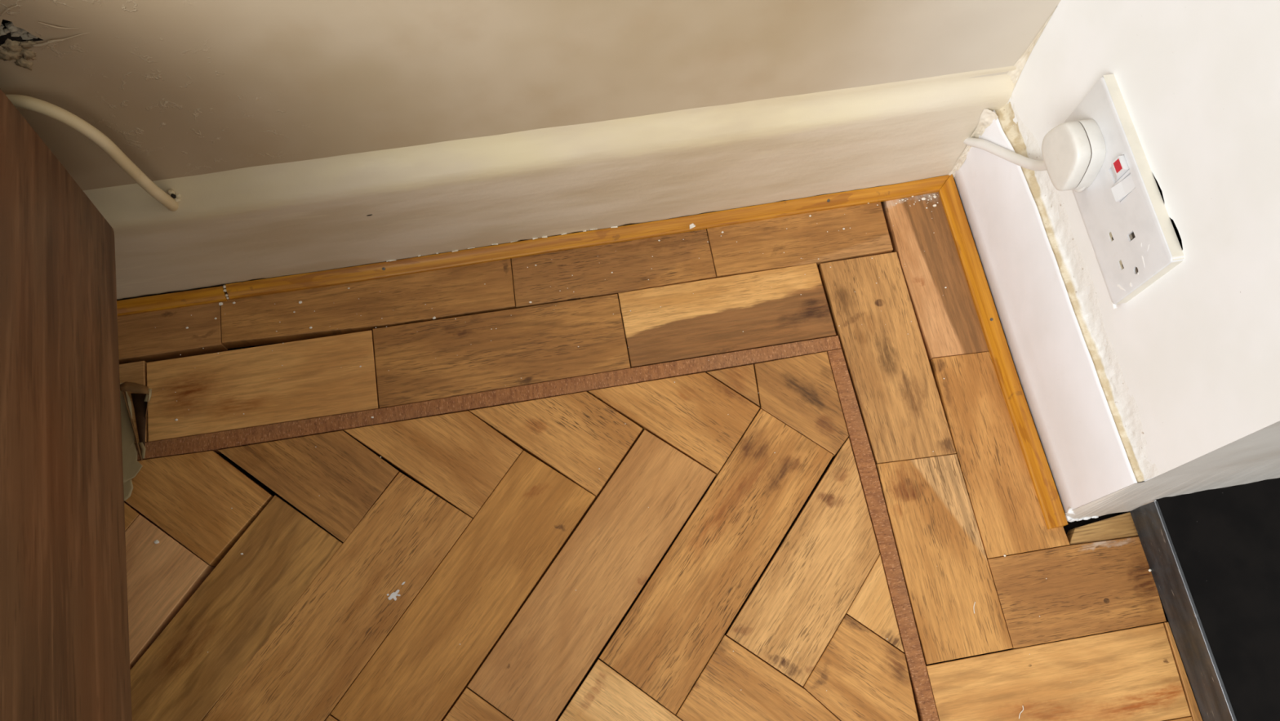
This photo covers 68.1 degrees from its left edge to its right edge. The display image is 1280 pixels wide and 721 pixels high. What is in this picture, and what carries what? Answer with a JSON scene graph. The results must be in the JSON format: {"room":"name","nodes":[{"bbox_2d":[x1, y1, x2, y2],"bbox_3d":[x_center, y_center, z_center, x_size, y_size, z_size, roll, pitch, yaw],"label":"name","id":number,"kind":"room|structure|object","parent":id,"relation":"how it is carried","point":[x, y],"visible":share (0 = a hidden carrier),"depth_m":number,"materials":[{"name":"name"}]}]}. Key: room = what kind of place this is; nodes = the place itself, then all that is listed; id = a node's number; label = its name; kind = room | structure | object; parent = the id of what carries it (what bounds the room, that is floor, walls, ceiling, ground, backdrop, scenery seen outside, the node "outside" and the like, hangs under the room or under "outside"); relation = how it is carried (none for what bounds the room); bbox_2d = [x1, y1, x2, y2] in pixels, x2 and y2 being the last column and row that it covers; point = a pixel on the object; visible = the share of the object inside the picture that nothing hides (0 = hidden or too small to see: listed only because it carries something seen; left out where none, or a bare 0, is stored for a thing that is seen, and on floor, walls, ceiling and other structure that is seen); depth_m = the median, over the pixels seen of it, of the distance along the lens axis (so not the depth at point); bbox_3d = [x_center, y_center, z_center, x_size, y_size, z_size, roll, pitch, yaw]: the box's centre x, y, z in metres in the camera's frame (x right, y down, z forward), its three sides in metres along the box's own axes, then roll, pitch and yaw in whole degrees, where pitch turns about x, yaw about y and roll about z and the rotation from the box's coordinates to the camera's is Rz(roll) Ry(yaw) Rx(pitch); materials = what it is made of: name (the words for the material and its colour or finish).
{"room":"living room","nodes":[
{"label":"living room","id":0,"kind":"room"},
{"bbox_2d":[0,0,1061,191],"bbox_3d":[-0.500,-0.479,-0.240,1.706,2.417,0.029,-9,71,-5],"label":"wall","id":1,"kind":"structure","parent":0,"point":[183,88],"depth_m":0.68,"materials":[{"name":"paint"}]},
{"bbox_2d":[5,94,177,211],"bbox_3d":[-0.429,-0.138,0.681,0.134,0.156,0.020,-7,70,-4],"label":"cable","id":2,"kind":"object","parent":1,"relation":"attached to","point":[20,101],"visible":0.92,"depth_m":0.65,"materials":[{"name":"white plastic"}]},
{"bbox_2d":[116,285,227,316],"bbox_3d":[-0.823,0.006,0.839,0.894,0.010,0.011,-9,71,-5],"label":"trim","id":3,"kind":"structure","parent":1,"relation":"attached to","point":[212,295],"depth_m":0.87,"materials":[{"name":"orange wood"}]},
{"bbox_2d":[83,66,1016,300],"bbox_3d":[-0.518,-0.082,0.796,1.696,0.165,0.021,-9,71,-5],"label":"baseboard","id":4,"kind":"structure","parent":1,"relation":"attached to","point":[286,219],"depth_m":0.81,"materials":[{"name":"white paint"}]},
{"bbox_2d":[222,174,950,299],"bbox_3d":[-0.039,-0.118,0.902,0.701,0.012,0.013,-9,71,-5],"label":"trim","id":5,"kind":"structure","parent":1,"relation":"attached to","point":[930,185],"depth_m":0.90,"materials":[{"name":"orange wood"}]},
{"bbox_2d":[689,222,695,228],"bbox_3d":[0.050,-0.129,0.908,0.006,0.004,0.003,-25,73,-10],"label":"flake","id":6,"kind":"object","parent":5,"relation":"on","point":[691,225],"visible":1,"depth_m":0.91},
{"bbox_2d":[117,191,1202,720],"bbox_3d":[-0.109,0.721,0.634,2.350,0.061,1.754,-9,71,-5],"label":"floor","id":7,"kind":"structure","parent":0,"point":[487,495],"depth_m":0.82,"materials":[{"name":"brown wood"}]},
{"bbox_2d":[0,88,132,720],"bbox_3d":[-0.561,0.319,0.508,0.574,0.429,0.910,-9,71,-5],"label":"sideboard","id":8,"kind":"object","parent":7,"relation":"on","point":[64,650],"visible":1,"depth_m":0.57,"materials":[{"name":"brown wood"}]},
{"bbox_2d":[120,381,151,500],"bbox_3d":[-0.459,0.068,0.821,0.068,0.017,0.110,-9,71,-5],"label":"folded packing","id":9,"kind":"object","parent":7,"relation":"on","point":[131,466],"visible":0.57,"depth_m":0.83,"materials":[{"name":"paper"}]},
{"bbox_2d":[386,582,404,599],"bbox_3d":[-0.202,0.194,0.791,0.019,0.001,0.009,-35,75,-13],"label":"paint splash","id":10,"kind":"object","parent":7,"relation":"on","point":[393,594],"visible":1,"depth_m":0.79,"materials":[{"name":"white paint"}]},
{"bbox_2d":[154,194,1151,690],"bbox_3d":[0.001,0.108,0.826,0.837,0.003,0.480,-9,71,-5],"label":"plaster dust","id":11,"kind":"object","parent":7,"relation":"on","point":[156,541],"visible":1,"depth_m":0.88,"materials":[{"name":"white"}]},
{"bbox_2d":[1121,477,1279,720],"bbox_3d":[0.813,0.728,0.610,0.540,0.057,1.392,-9,71,-5],"label":"hearth","id":12,"kind":"object","parent":7,"relation":"on","point":[1212,555],"visible":0.98,"depth_m":0.77,"materials":[{"name":"black stone"}]},
{"bbox_2d":[1006,0,1279,482],"bbox_3d":[0.379,-0.436,-0.233,0.046,2.417,0.352,-9,71,-5],"label":"wall","id":13,"kind":"structure","parent":0,"point":[1197,349],"depth_m":0.61,"materials":[{"name":"white paint"}]},
{"bbox_2d":[938,174,1067,528],"bbox_3d":[0.330,-0.018,0.875,0.015,0.013,0.349,-9,71,-5],"label":"trim","id":14,"kind":"structure","parent":13,"relation":"attached to","point":[1053,513],"depth_m":0.87,"materials":[{"name":"orange wood"}]},
{"bbox_2d":[946,95,1159,512],"bbox_3d":[0.337,-0.054,0.812,0.020,0.156,0.352,-9,71,-5],"label":"baseboard","id":15,"kind":"structure","parent":13,"relation":"attached to","point":[1089,428],"depth_m":0.79,"materials":[{"name":"white paint"}]},
{"bbox_2d":[1063,74,1184,308],"bbox_3d":[0.340,-0.121,0.684,0.014,0.084,0.148,-9,71,-5],"label":"double socket","id":16,"kind":"object","parent":13,"relation":"attached to","point":[1134,241],"visible":0.88,"depth_m":0.67,"materials":[{"name":"white plastic"}]},
{"bbox_2d":[963,119,1106,192],"bbox_3d":[0.311,-0.172,0.774,0.023,0.175,0.136,-9,71,-5],"label":"plug","id":17,"kind":"object","parent":16,"relation":"in","point":[1073,153],"visible":1,"depth_m":0.69,"materials":[{"name":"white plastic"}]},
{"bbox_2d":[1111,155,1128,182],"bbox_3d":[0.337,-0.134,0.665,0.009,0.021,0.011,-9,71,-5],"label":"switch","id":18,"kind":"object","parent":16,"relation":"attached to","point":[1119,163],"depth_m":0.66,"materials":[{"name":"white plastic"}]},
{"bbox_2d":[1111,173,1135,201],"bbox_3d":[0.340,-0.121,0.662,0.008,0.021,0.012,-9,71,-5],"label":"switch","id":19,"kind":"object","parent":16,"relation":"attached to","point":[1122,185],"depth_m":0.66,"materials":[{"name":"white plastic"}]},
{"bbox_2d":[1064,420,1279,521],"bbox_3d":[0.689,-0.317,-0.278,0.608,2.399,0.012,-9,71,-5],"label":"wall","id":20,"kind":"structure","parent":0,"point":[1253,457],"depth_m":0.73,"materials":[{"name":"white paint"}]}
]}

